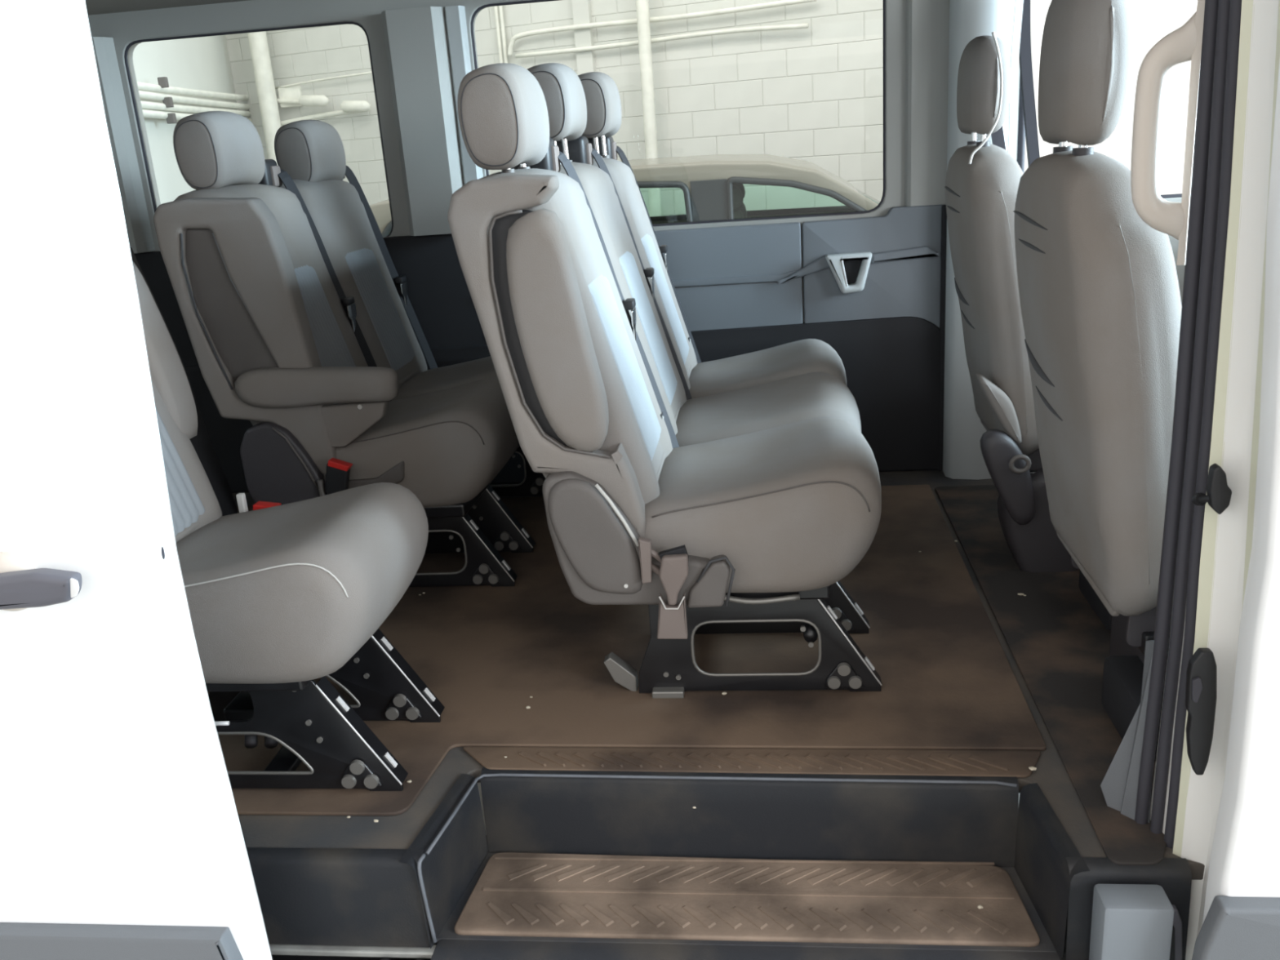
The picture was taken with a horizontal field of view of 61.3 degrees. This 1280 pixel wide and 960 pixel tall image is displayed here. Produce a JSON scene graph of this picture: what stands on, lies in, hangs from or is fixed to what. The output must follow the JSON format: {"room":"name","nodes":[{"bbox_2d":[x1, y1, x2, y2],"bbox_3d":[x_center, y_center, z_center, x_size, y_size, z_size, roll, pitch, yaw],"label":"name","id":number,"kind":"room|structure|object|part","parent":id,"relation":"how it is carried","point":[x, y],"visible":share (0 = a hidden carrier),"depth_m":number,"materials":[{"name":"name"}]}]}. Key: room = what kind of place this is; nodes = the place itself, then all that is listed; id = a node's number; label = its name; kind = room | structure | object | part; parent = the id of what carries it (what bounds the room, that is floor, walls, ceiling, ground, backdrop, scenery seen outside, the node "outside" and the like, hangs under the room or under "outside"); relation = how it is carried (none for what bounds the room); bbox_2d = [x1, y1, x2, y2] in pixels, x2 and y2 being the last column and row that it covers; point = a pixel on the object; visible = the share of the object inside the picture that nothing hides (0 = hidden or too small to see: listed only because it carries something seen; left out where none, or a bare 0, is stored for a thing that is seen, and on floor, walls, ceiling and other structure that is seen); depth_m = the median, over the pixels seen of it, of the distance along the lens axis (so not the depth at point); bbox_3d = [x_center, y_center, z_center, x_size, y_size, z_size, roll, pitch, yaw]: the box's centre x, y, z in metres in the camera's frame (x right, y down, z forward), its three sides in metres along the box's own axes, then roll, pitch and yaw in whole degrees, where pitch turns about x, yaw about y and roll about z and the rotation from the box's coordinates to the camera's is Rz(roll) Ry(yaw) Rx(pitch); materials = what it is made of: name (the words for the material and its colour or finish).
{"room":"vehicle garage","nodes":[
{"label":"vehicle garage","id":0,"kind":"room"},
{"bbox_2d":[85,0,248,15],"bbox_3d":[-0.438,-1.302,2.272,3.950,0.267,2.160,-2,18,7],"label":"ceiling","id":1,"kind":"structure","parent":0,"point":[93,6],"depth_m":3.39,"materials":[{"name":"grey plastic"}]},
{"bbox_2d":[1018,0,1039,166],"bbox_3d":[1.070,-0.990,2.940,0.100,0.669,0.020,-2,18,7],"label":"belt","id":2,"kind":"object","parent":1,"relation":"attached to","point":[1025,55],"visible":0.52,"depth_m":2.91,"materials":[{"name":"grey fabric"}]},
{"bbox_2d":[88,0,1185,493],"bbox_3d":[-0.023,-0.800,3.441,4.350,1.660,0.148,-2,18,7],"label":"wall","id":3,"kind":"structure","parent":0,"point":[870,285],"depth_m":3.42,"materials":[{"name":"grey plastic"}]},
{"bbox_3d":[-1.724,-1.083,3.529,0.122,0.670,0.064,-2,18,7],"label":"pillar trim","id":4,"kind":"part","parent":3,"relation":"part of","materials":[{"name":"grey plastic"}]},
{"bbox_3d":[-1.317,-0.492,3.688,1.663,0.600,0.032,-2,18,7],"label":"panel","id":5,"kind":"part","parent":3,"relation":"part of","materials":[{"name":"black plastic"}]},
{"bbox_3d":[-0.675,-1.116,3.395,0.212,0.670,0.069,-2,18,7],"label":"pillar trim","id":6,"kind":"part","parent":3,"relation":"part of","materials":[{"name":"grey plastic"}]},
{"bbox_3d":[-0.547,-1.125,3.396,0.064,0.670,0.034,-2,18,7],"label":"pillar trim","id":7,"kind":"part","parent":3,"relation":"part of","materials":[{"name":"grey plastic"}]},
{"bbox_3d":[-0.575,-0.230,3.674,3.121,0.510,0.035,-2,18,7],"label":"dark panel","id":8,"kind":"part","parent":3,"relation":"part of","materials":[{"name":"black plastic"}]},
{"bbox_3d":[0.010,-0.620,3.492,1.016,0.355,0.037,-2,18,7],"label":"trim panel","id":9,"kind":"part","parent":3,"relation":"part of","materials":[{"name":"grey plastic"}]},
{"bbox_3d":[0.059,-0.650,3.457,1.123,0.077,0.011,-2,18,7],"label":"crease moulding","id":10,"kind":"part","parent":3,"relation":"part of","materials":[{"name":"grey plastic"}]},
{"bbox_2d":[777,253,839,284],"bbox_3d":[0.527,-0.663,3.391,0.197,0.086,0.025,-2,18,7],"label":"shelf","id":11,"kind":"object","parent":3,"relation":"attached to","point":[816,270],"depth_m":3.40,"materials":[{"name":"grey plastic"}]},
{"bbox_3d":[0.734,-0.642,3.402,0.435,0.415,0.037,-2,18,7],"label":"trim panel","id":12,"kind":"part","parent":3,"relation":"part of","materials":[{"name":"grey plastic"}]},
{"bbox_2d":[871,245,940,263],"bbox_3d":[0.823,-0.699,3.348,0.209,0.045,0.020,-2,18,7],"label":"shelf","id":13,"kind":"object","parent":3,"relation":"attached to","point":[880,254],"depth_m":3.35,"materials":[{"name":"grey plastic"}]},
{"bbox_3d":[0.861,-1.198,3.211,0.138,0.740,0.034,-2,18,7],"label":"pillar trim","id":14,"kind":"part","parent":3,"relation":"part of","materials":[{"name":"grey plastic"}]},
{"bbox_2d":[942,0,1025,479],"bbox_3d":[1.038,-0.799,3.262,0.213,1.620,0.175,-2,18,7],"label":"door pillar","id":15,"kind":"structure","parent":3,"relation":"attached to","point":[963,429],"depth_m":3.29,"materials":[{"name":"grey plastic"}]},
{"bbox_2d":[207,470,1204,959],"bbox_3d":[-0.068,0.409,2.768,4.350,0.249,2.230,-2,18,7],"label":"floor","id":16,"kind":"structure","parent":0,"point":[892,814],"depth_m":1.96,"materials":[{"name":"brown rubber"}]},
{"bbox_2d":[132,261,444,791],"bbox_3d":[-0.827,-0.068,1.984,0.777,1.252,0.479,-2,18,7],"label":"seat","id":17,"kind":"object","parent":16,"relation":"on","point":[281,598],"visible":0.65,"depth_m":1.94,"materials":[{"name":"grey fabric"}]},
{"bbox_2d":[129,247,237,515],"bbox_3d":[-1.273,-0.177,2.945,0.150,0.952,0.798,-16,21,-33],"label":"belt","id":18,"kind":"object","parent":17,"relation":"attached to","point":[202,443],"visible":0.16,"depth_m":2.88,"materials":[{"name":"black fabric"}]},
{"bbox_3d":[-1.049,-0.127,1.970,0.344,0.718,0.429,-2,18,7],"label":"backrest","id":19,"kind":"part","parent":17,"relation":"part of","materials":[{"name":"grey fabric"}]},
{"bbox_3d":[-0.805,0.403,1.915,0.149,0.076,0.008,-2,18,7],"label":"height lever","id":20,"kind":"part","parent":17,"relation":"part of","materials":[{"name":"silver metal"}]},
{"bbox_2d":[175,482,428,684],"bbox_3d":[-0.682,0.178,2.028,0.517,0.263,0.442,-2,18,7],"label":"seat cushion","id":21,"kind":"object","parent":17,"relation":"on","point":[287,593],"depth_m":1.84,"materials":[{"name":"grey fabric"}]},
{"bbox_3d":[-0.681,0.465,1.954,0.493,0.235,0.008,-2,18,7],"label":"leg","id":22,"kind":"part","parent":17,"relation":"part of","materials":[{"name":"black paint"}]},
{"bbox_3d":[-0.655,0.392,2.181,0.493,0.235,0.008,-2,18,7],"label":"leg","id":23,"kind":"part","parent":17,"relation":"part of","materials":[{"name":"black paint"}]},
{"bbox_3d":[-0.505,0.531,1.948,0.077,0.054,0.007,-2,18,7],"label":"bolt plate","id":24,"kind":"part","parent":17,"relation":"part of","materials":[{"name":"black paint"}]},
{"bbox_3d":[-0.479,0.457,2.175,0.077,0.054,0.007,-2,18,7],"label":"bolt plate","id":25,"kind":"part","parent":17,"relation":"part of","materials":[{"name":"black paint"}]},
{"bbox_2d":[153,111,545,586],"bbox_3d":[-0.703,-0.410,3.061,0.777,1.240,1.012,-2,18,7],"label":"seat","id":26,"kind":"object","parent":16,"relation":"on","point":[297,311],"visible":0.88,"depth_m":2.70,"materials":[{"name":"grey fabric"}]},
{"bbox_3d":[-0.945,-0.422,2.881,0.344,0.718,0.443,-2,18,7],"label":"backrest","id":27,"kind":"part","parent":26,"relation":"part of","materials":[{"name":"grey fabric"}]},
{"bbox_3d":[-0.794,-0.231,2.652,0.413,0.098,0.072,-2,18,7],"label":"armrest","id":28,"kind":"part","parent":26,"relation":"part of","materials":[{"name":"grey fabric"}]},
{"bbox_3d":[-0.896,-0.558,3.301,0.344,0.718,0.454,-2,18,7],"label":"backrest","id":29,"kind":"part","parent":26,"relation":"part of","materials":[{"name":"grey fabric"}]},
{"bbox_2d":[336,376,519,507],"bbox_3d":[-0.580,-0.112,2.924,0.517,0.263,0.487,-2,18,7],"label":"seat cushion","id":30,"kind":"object","parent":26,"relation":"on","point":[446,445],"depth_m":2.70,"materials":[{"name":"grey fabric"}]},
{"bbox_2d":[391,355,497,400],"bbox_3d":[-0.530,-0.253,3.359,0.517,0.263,0.467,-2,18,7],"label":"seat cushion","id":31,"kind":"object","parent":26,"relation":"on","point":[415,379],"depth_m":3.32,"materials":[{"name":"grey fabric"}]},
{"bbox_3d":[-0.580,0.181,2.832,0.493,0.235,0.008,-2,18,7],"label":"leg","id":32,"kind":"part","parent":26,"relation":"part of","materials":[{"name":"black paint"}]},
{"bbox_3d":[-0.554,0.108,3.059,0.493,0.235,0.008,-2,18,7],"label":"leg","id":33,"kind":"part","parent":26,"relation":"part of","materials":[{"name":"black paint"}]},
{"bbox_3d":[-0.404,0.246,2.826,0.077,0.054,0.007,-2,18,7],"label":"bolt plate","id":34,"kind":"part","parent":26,"relation":"part of","materials":[{"name":"black paint"}]},
{"bbox_3d":[-0.378,0.173,3.053,0.077,0.054,0.007,-2,18,7],"label":"bolt plate","id":35,"kind":"part","parent":26,"relation":"part of","materials":[{"name":"black paint"}]},
{"bbox_3d":[-0.500,-0.045,3.532,0.493,0.235,0.008,-2,18,7],"label":"leg","id":36,"kind":"part","parent":26,"relation":"part of","materials":[{"name":"black paint"}]},
{"bbox_3d":[-0.324,0.020,3.526,0.077,0.054,0.007,-2,18,7],"label":"bolt plate","id":37,"kind":"part","parent":26,"relation":"part of","materials":[{"name":"black paint"}]},
{"bbox_2d":[269,943,436,959],"bbox_3d":[-0.228,0.839,1.786,2.050,0.102,0.084,-2,18,7],"label":"track","id":38,"kind":"object","parent":16,"relation":"attached to","point":[278,952],"visible":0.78,"depth_m":1.83,"materials":[{"name":"metal"}]},
{"bbox_2d":[447,62,882,697],"bbox_3d":[0.135,-0.350,2.610,0.777,1.282,1.481,-2,18,7],"label":"seat","id":39,"kind":"object","parent":16,"relation":"on","point":[737,494],"visible":1,"depth_m":2.06,"materials":[{"name":"grey fabric"}]},
{"bbox_3d":[-0.150,-0.268,1.981,0.159,0.449,0.078,-2,18,7],"label":"armrest","id":40,"kind":"part","parent":39,"relation":"part of","materials":[{"name":"grey fabric"}]},
{"bbox_3d":[-0.177,-0.779,2.583,0.016,0.096,0.012,-2,18,7],"label":"headrest post","id":41,"kind":"part","parent":39,"relation":"part of","materials":[{"name":"silver metal"}]},
{"bbox_3d":[-0.130,-0.272,2.220,0.344,0.718,0.428,-2,18,7],"label":"backrest","id":42,"kind":"part","parent":39,"relation":"part of","materials":[{"name":"grey fabric"}]},
{"bbox_3d":[-0.117,-0.895,2.930,0.016,0.100,0.012,-2,18,7],"label":"headrest post","id":43,"kind":"part","parent":39,"relation":"part of","materials":[{"name":"silver metal"}]},
{"bbox_3d":[-0.102,-0.938,3.063,0.016,0.100,0.012,-2,18,7],"label":"headrest post","id":44,"kind":"part","parent":39,"relation":"part of","materials":[{"name":"silver metal"}]},
{"bbox_3d":[-0.082,-0.408,2.641,0.344,0.718,0.469,-2,18,7],"label":"backrest","id":45,"kind":"part","parent":39,"relation":"part of","materials":[{"name":"grey fabric"}]},
{"bbox_3d":[-0.031,-0.552,3.085,0.344,0.718,0.479,-2,18,7],"label":"backrest","id":46,"kind":"part","parent":39,"relation":"part of","materials":[{"name":"grey fabric"}]},
{"bbox_3d":[0.235,0.329,2.178,0.493,0.235,0.008,-2,18,7],"label":"leg","id":47,"kind":"part","parent":39,"relation":"part of","materials":[{"name":"black paint"}]},
{"bbox_2d":[644,416,881,592],"bbox_3d":[0.235,0.038,2.263,0.517,0.263,0.472,-2,18,7],"label":"seat cushion","id":48,"kind":"object","parent":39,"relation":"on","point":[793,504],"depth_m":2.06,"materials":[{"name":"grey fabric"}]},
{"bbox_2d":[688,338,846,398],"bbox_3d":[0.336,-0.247,3.143,0.517,0.263,0.492,-2,18,7],"label":"seat cushion","id":49,"kind":"object","parent":39,"relation":"on","point":[801,357],"depth_m":3.05,"materials":[{"name":"grey fabric"}]},
{"bbox_2d":[675,372,861,446],"bbox_3d":[0.285,-0.103,2.698,0.517,0.263,0.482,-2,18,7],"label":"seat cushion","id":50,"kind":"object","parent":39,"relation":"on","point":[795,397],"depth_m":2.61,"materials":[{"name":"grey fabric"}]},
{"bbox_3d":[0.264,0.247,2.429,0.493,0.235,0.008,-2,18,7],"label":"leg","id":51,"kind":"part","parent":39,"relation":"part of","materials":[{"name":"black paint"}]},
{"bbox_3d":[0.411,0.394,2.172,0.077,0.054,0.007,-2,18,7],"label":"bolt plate","id":52,"kind":"part","parent":39,"relation":"part of","materials":[{"name":"black paint"}]},
{"bbox_3d":[0.440,0.313,2.423,0.077,0.054,0.007,-2,18,7],"label":"bolt plate","id":53,"kind":"part","parent":39,"relation":"part of","materials":[{"name":"black paint"}]},
{"bbox_2d":[433,838,1068,952],"bbox_3d":[0.167,0.734,1.905,1.130,0.037,0.290,-2,18,7],"label":"step","id":54,"kind":"structure","parent":16,"relation":"attached to","point":[447,932],"depth_m":1.78,"materials":[{"name":"black plastic"}]},
{"bbox_2d":[944,35,1079,572],"bbox_3d":[1.135,-0.393,2.661,0.716,1.356,0.533,-2,18,7],"label":"seat","id":55,"kind":"object","parent":16,"relation":"on","point":[980,195],"visible":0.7,"depth_m":2.54,"materials":[{"name":"grey fabric"}]},
{"bbox_3d":[0.819,-0.832,2.650,0.014,0.080,0.013,-2,18,7],"label":"headrest post","id":56,"kind":"part","parent":55,"relation":"part of","materials":[{"name":"silver metal"}]},
{"bbox_3d":[0.806,-0.795,2.537,0.014,0.080,0.013,-2,18,7],"label":"headrest post","id":57,"kind":"part","parent":55,"relation":"part of","materials":[{"name":"silver metal"}]},
{"bbox_2d":[968,31,1003,164],"bbox_3d":[0.771,-0.850,2.407,0.071,0.277,0.006,-2,18,7],"label":"cord","id":58,"kind":"object","parent":55,"relation":"hanging from","point":[981,144],"visible":1,"depth_m":2.40,"materials":[{"name":"grey plastic"}]},
{"bbox_3d":[0.900,-0.459,2.698,0.238,0.739,0.475,-2,18,7],"label":"backrest","id":59,"kind":"part","parent":55,"relation":"part of","materials":[{"name":"grey fabric"}]},
{"bbox_2d":[991,125,1005,150],"bbox_3d":[0.934,-0.834,2.784,0.067,0.186,0.024,-2,18,7],"label":"strap","id":60,"kind":"object","parent":55,"relation":"attached to","point":[997,137],"visible":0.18,"depth_m":2.78,"materials":[{"name":"grey fabric"}]},
{"bbox_3d":[1.212,-0.015,2.637,0.520,0.040,0.040,-2,18,7],"label":"slide rail","id":61,"kind":"part","parent":55,"relation":"part of","materials":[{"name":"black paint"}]},
{"bbox_3d":[1.002,0.129,2.718,0.187,0.347,0.126,-2,18,7],"label":"seat","id":62,"kind":"part","parent":55,"relation":"part of","materials":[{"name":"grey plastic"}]},
{"bbox_2d":[1028,766,1036,770],"bbox_3d":[0.684,0.503,1.882,0.013,0.005,0.010,-2,18,7],"label":"crumb","id":63,"kind":"object","parent":16,"relation":"on","point":[1032,768],"visible":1,"depth_m":1.88,"materials":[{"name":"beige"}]},
{"bbox_2d":[1013,0,1182,759],"bbox_3d":[1.040,-0.229,1.978,0.716,1.289,0.812,-2,18,7],"label":"passenger seat","id":64,"kind":"object","parent":16,"relation":"on","point":[1101,307],"visible":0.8,"depth_m":1.66,"materials":[{"name":"grey fabric"}]},
{"bbox_3d":[0.707,-0.557,1.806,0.014,0.080,0.013,-2,18,7],"label":"headrest post","id":65,"kind":"part","parent":64,"relation":"part of","materials":[{"name":"silver metal"}]},
{"bbox_3d":[0.694,-0.521,1.692,0.014,0.080,0.013,-2,18,7],"label":"headrest post","id":66,"kind":"part","parent":64,"relation":"part of","materials":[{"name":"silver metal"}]},
{"bbox_3d":[0.788,-0.184,1.853,0.238,0.739,0.495,-2,18,7],"label":"backrest","id":67,"kind":"part","parent":64,"relation":"part of","materials":[{"name":"grey fabric"}]},
{"bbox_3d":[1.099,0.262,1.783,0.520,0.040,0.040,-2,18,7],"label":"slide rail","id":68,"kind":"part","parent":64,"relation":"part of","materials":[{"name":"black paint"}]},
{"bbox_3d":[0.737,0.722,1.629,0.100,0.228,0.060,-2,18,7],"label":"sill corner","id":69,"kind":"part","parent":16,"relation":"part of","materials":[{"name":"grey plastic"}]},
{"bbox_2d":[1100,0,1279,959],"bbox_3d":[0.788,0.131,1.542,0.067,1.630,0.248,-8,18,-11],"label":"trim","id":70,"kind":"structure","parent":16,"relation":"attached to","point":[1217,406],"depth_m":1.47,"materials":[{"name":"white paint"}]},
{"bbox_3d":[0.782,0.460,1.725,0.063,0.447,0.070,-2,18,7],"label":"pillar trim","id":71,"kind":"part","parent":70,"relation":"part of","materials":[{"name":"grey plastic"}]},
{"bbox_2d":[1130,0,1204,265],"bbox_3d":[0.721,-0.475,1.450,0.109,0.371,0.037,-2,18,7],"label":"handle","id":72,"kind":"object","parent":70,"relation":"attached to","point":[1184,44],"visible":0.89,"depth_m":1.45,"materials":[{"name":"beige plastic"}]},
{"bbox_3d":[0.798,0.249,1.672,0.017,1.326,0.016,-2,18,7],"label":"pillar trim","id":73,"kind":"part","parent":70,"relation":"part of","materials":[{"name":"grey plastic"}]},
{"bbox_2d":[1169,904,1182,959],"bbox_3d":[0.812,0.713,1.649,0.039,0.144,0.021,-2,18,7],"label":"lower striker","id":74,"kind":"object","parent":70,"relation":"attached to","point":[1175,953],"visible":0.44,"depth_m":1.64,"materials":[{"name":"grey plastic"}]},
{"bbox_2d":[1185,647,1217,774],"bbox_3d":[0.795,0.331,1.534,0.039,0.198,0.021,-2,18,7],"label":"door latch","id":75,"kind":"object","parent":70,"relation":"attached to","point":[1201,674],"visible":1,"depth_m":1.53,"materials":[{"name":"black plastic"}]},
{"bbox_2d":[1191,463,1231,514],"bbox_3d":[0.772,0.010,1.458,0.040,0.068,0.034,-2,18,7],"label":"latch","id":76,"kind":"object","parent":70,"relation":"attached to","point":[1219,494],"depth_m":1.44,"materials":[{"name":"black plastic"}]},
{"bbox_2d":[1007,0,1023,159],"bbox_3d":[0.976,-1.029,2.818,0.025,0.495,0.090,5,20,26],"label":"window","id":77,"kind":"structure","parent":0,"point":[1018,12],"depth_m":2.82,"materials":[{"name":"grey"}]},
{"bbox_3d":[2.094,-0.073,2.369,0.070,0.970,2.180,-2,18,7],"label":"wall","id":78,"kind":"structure","parent":0,"visible":0},
{"bbox_2d":[1191,57,1279,959],"bbox_3d":[1.327,0.044,1.295,1.193,1.682,0.090,-2,18,7],"label":"door","id":79,"kind":"structure","parent":78,"relation":"in","point":[1241,919],"depth_m":1.44,"materials":[{"name":"white paint"}]},
{"bbox_3d":[1.346,0.711,1.479,1.143,0.300,0.035,-2,18,7],"label":"moulding","id":80,"kind":"part","parent":79,"relation":"part of","materials":[{"name":"grey plastic"}]},
{"bbox_3d":[-1.901,0.026,1.718,1.100,1.720,0.060,-2,18,7],"label":"wall","id":81,"kind":"structure","parent":0,"visible":0},
{"bbox_2d":[0,0,272,959],"bbox_3d":[-1.401,0.202,1.580,1.616,1.645,0.129,-2,18,7],"label":"door","id":82,"kind":"structure","parent":81,"relation":"in","point":[122,837],"depth_m":1.48,"materials":[{"name":"white paint"}]},
{"bbox_3d":[-1.357,0.847,1.765,1.616,0.300,0.035,-2,18,7],"label":"moulding","id":83,"kind":"part","parent":82,"relation":"part of","materials":[{"name":"grey plastic"}]},
{"label":"outside","id":84,"kind":"structure","parent":0,"visible":0},
{"bbox_2d":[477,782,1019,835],"bbox_3d":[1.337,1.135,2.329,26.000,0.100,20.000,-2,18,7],"label":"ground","id":85,"kind":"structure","parent":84,"point":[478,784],"depth_m":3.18,"materials":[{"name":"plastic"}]},
{"bbox_2d":[247,31,281,164],"bbox_3d":[-3.473,-3.237,10.255,0.170,4.120,0.162,-2,18,7],"label":"downpipe","id":86,"kind":"object","parent":85,"relation":"on","point":[258,41],"visible":0.27,"depth_m":10.06,"materials":[{"name":"white metal"}]},
{"bbox_2d":[276,98,300,104],"bbox_3d":[-3.235,-3.548,10.147,0.667,0.122,0.042,4,19,24],"label":"pipe","id":87,"kind":"object","parent":86,"relation":"attached to","point":[279,100],"visible":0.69,"depth_m":10.16,"materials":[{"name":"white metal"}]},
{"bbox_2d":[298,94,329,106],"bbox_3d":[-3.023,-3.515,10.010,0.332,0.118,0.100,4,19,24],"label":"pipe fitting","id":88,"kind":"object","parent":87,"relation":"attached to","point":[304,100],"visible":1,"depth_m":9.97,"materials":[{"name":"white metal"}]},
{"bbox_2d":[280,108,371,125],"bbox_3d":[-3.016,-3.386,10.098,1.228,0.114,0.042,4,19,24],"label":"pipe","id":89,"kind":"object","parent":86,"relation":"attached to","point":[338,113],"visible":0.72,"depth_m":10.06,"materials":[{"name":"white metal"}]},
{"bbox_2d":[340,100,370,111],"bbox_3d":[-2.593,-3.405,9.842,0.320,0.117,0.100,4,19,24],"label":"pipe fitting","id":90,"kind":"object","parent":89,"relation":"attached to","point":[346,105],"visible":1,"depth_m":9.80,"materials":[{"name":"white metal"}]},
{"bbox_2d":[369,154,879,237],"bbox_3d":[0.264,-1.222,7.045,5.250,1.701,1.768,-2,18,7],"label":"parked car","id":91,"kind":"object","parent":85,"relation":"on","point":[712,185],"visible":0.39,"depth_m":6.00,"materials":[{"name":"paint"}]},
{"bbox_3d":[0.568,-1.387,6.649,0.262,0.546,0.465,-2,18,7],"label":"car seat","id":92,"kind":"part","parent":91,"relation":"part of","materials":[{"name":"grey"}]},
{"bbox_3d":[0.644,-1.601,7.311,0.262,0.546,0.465,-2,18,7],"label":"car seat","id":93,"kind":"part","parent":91,"relation":"part of","materials":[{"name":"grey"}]},
{"bbox_2d":[635,0,662,216],"bbox_3d":[0.071,-2.992,8.668,0.100,4.120,0.095,-2,18,7],"label":"vertical pipe","id":94,"kind":"object","parent":85,"relation":"on","point":[642,6],"visible":0.5,"depth_m":8.60,"materials":[{"name":"white metal"}]},
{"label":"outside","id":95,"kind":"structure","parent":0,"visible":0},
{"bbox_2d":[225,0,883,216],"bbox_3d":[-1.072,-3.256,9.434,7.450,4.320,0.310,4,19,24],"label":"wall","id":96,"kind":"structure","parent":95,"point":[814,94],"depth_m":8.61,"materials":[{"name":"grey"}]},
{"bbox_2d":[137,81,248,101],"bbox_3d":[-3.592,-3.179,8.868,0.050,0.149,4.596,-6,18,-6],"label":"pipe","id":97,"kind":"object","parent":96,"relation":"attached to","point":[141,86],"visible":0.73,"depth_m":8.38,"materials":[{"name":"white metal"}]},
{"bbox_2d":[157,76,168,88],"bbox_3d":[-3.379,-2.818,7.654,0.060,0.070,0.040,-2,18,7],"label":"clamp","id":98,"kind":"object","parent":97,"relation":"attached to","point":[162,81],"visible":1,"depth_m":7.64,"materials":[{"name":"grey metal"}]},
{"bbox_2d":[138,89,249,109],"bbox_3d":[-3.580,-3.098,8.837,0.050,0.109,4.551,-6,18,-6],"label":"pipe","id":99,"kind":"object","parent":96,"relation":"attached to","point":[143,94],"visible":0.7,"depth_m":8.46,"materials":[{"name":"white metal"}]},
{"bbox_2d":[140,100,250,116],"bbox_3d":[-3.568,-3.022,8.809,0.050,0.113,4.540,-6,18,-6],"label":"pipe","id":100,"kind":"object","parent":96,"relation":"attached to","point":[145,104],"visible":0.61,"depth_m":8.22,"materials":[{"name":"white metal"}]},
{"bbox_2d":[162,97,173,107],"bbox_3d":[-3.374,-2.699,7.719,0.060,0.070,0.040,-2,18,7],"label":"clamp","id":101,"kind":"object","parent":100,"relation":"attached to","point":[168,101],"visible":1,"depth_m":7.70,"materials":[{"name":"grey metal"}]},
{"bbox_2d":[142,109,252,122],"bbox_3d":[-3.558,-2.949,8.782,0.050,0.095,4.513,-6,18,-6],"label":"pipe","id":102,"kind":"object","parent":96,"relation":"attached to","point":[147,113],"visible":0.27,"depth_m":7.58,"materials":[{"name":"white metal"}]},
{"bbox_2d":[166,112,177,124],"bbox_3d":[-3.367,-2.597,7.756,0.060,0.070,0.040,-2,18,7],"label":"clamp","id":103,"kind":"object","parent":102,"relation":"attached to","point":[171,118],"visible":1,"depth_m":7.74,"materials":[{"name":"grey metal"}]},
{"bbox_2d":[277,86,302,107],"bbox_3d":[-3.303,-3.623,10.220,0.220,0.180,0.060,-2,18,7],"label":"junction box","id":104,"kind":"object","parent":96,"relation":"attached to","point":[291,92],"visible":0.84,"depth_m":10.19,"materials":[{"name":"white metal"}]},
{"bbox_2d":[275,71,372,88],"bbox_3d":[-2.909,-3.689,9.964,1.181,0.061,0.019,4,19,24],"label":"conduit","id":105,"kind":"object","parent":104,"relation":"attached to","point":[366,73],"visible":0.94,"depth_m":9.96,"materials":[{"name":"white metal"}]},
{"bbox_2d":[493,5,503,62],"bbox_3d":[-1.219,-4.080,9.048,0.032,2.100,0.030,-2,18,7],"label":"conduit","id":106,"kind":"object","parent":96,"relation":"attached to","point":[495,8],"visible":0.39,"depth_m":9.13,"materials":[{"name":"white metal"}]},
{"bbox_2d":[498,5,507,62],"bbox_3d":[-1.177,-4.077,9.029,0.032,2.100,0.030,-2,18,7],"label":"conduit","id":107,"kind":"object","parent":96,"relation":"attached to","point":[500,7],"visible":0.38,"depth_m":9.12,"materials":[{"name":"white metal"}]},
{"bbox_2d":[515,22,808,57],"bbox_3d":[0.104,-3.487,8.583,2.533,0.061,0.034,4,19,24],"label":"conduit","id":108,"kind":"object","parent":96,"relation":"attached to","point":[793,26],"visible":0.97,"depth_m":8.50,"materials":[{"name":"white metal"}]},
{"bbox_2d":[507,0,816,56],"bbox_3d":[0.090,-3.581,8.557,2.678,0.186,0.040,4,19,24],"label":"conduit","id":109,"kind":"object","parent":96,"relation":"attached to","point":[784,2],"visible":0.98,"depth_m":8.49,"materials":[{"name":"white metal"}]},
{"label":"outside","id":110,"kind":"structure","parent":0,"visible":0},
{"bbox_2d":[133,35,238,204],"bbox_3d":[-3.629,-2.542,7.753,0.250,4.320,6.000,-6,18,-6],"label":"wall","id":111,"kind":"structure","parent":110,"point":[202,63],"depth_m":8.37,"materials":[{"name":"white paint"}]}
]}

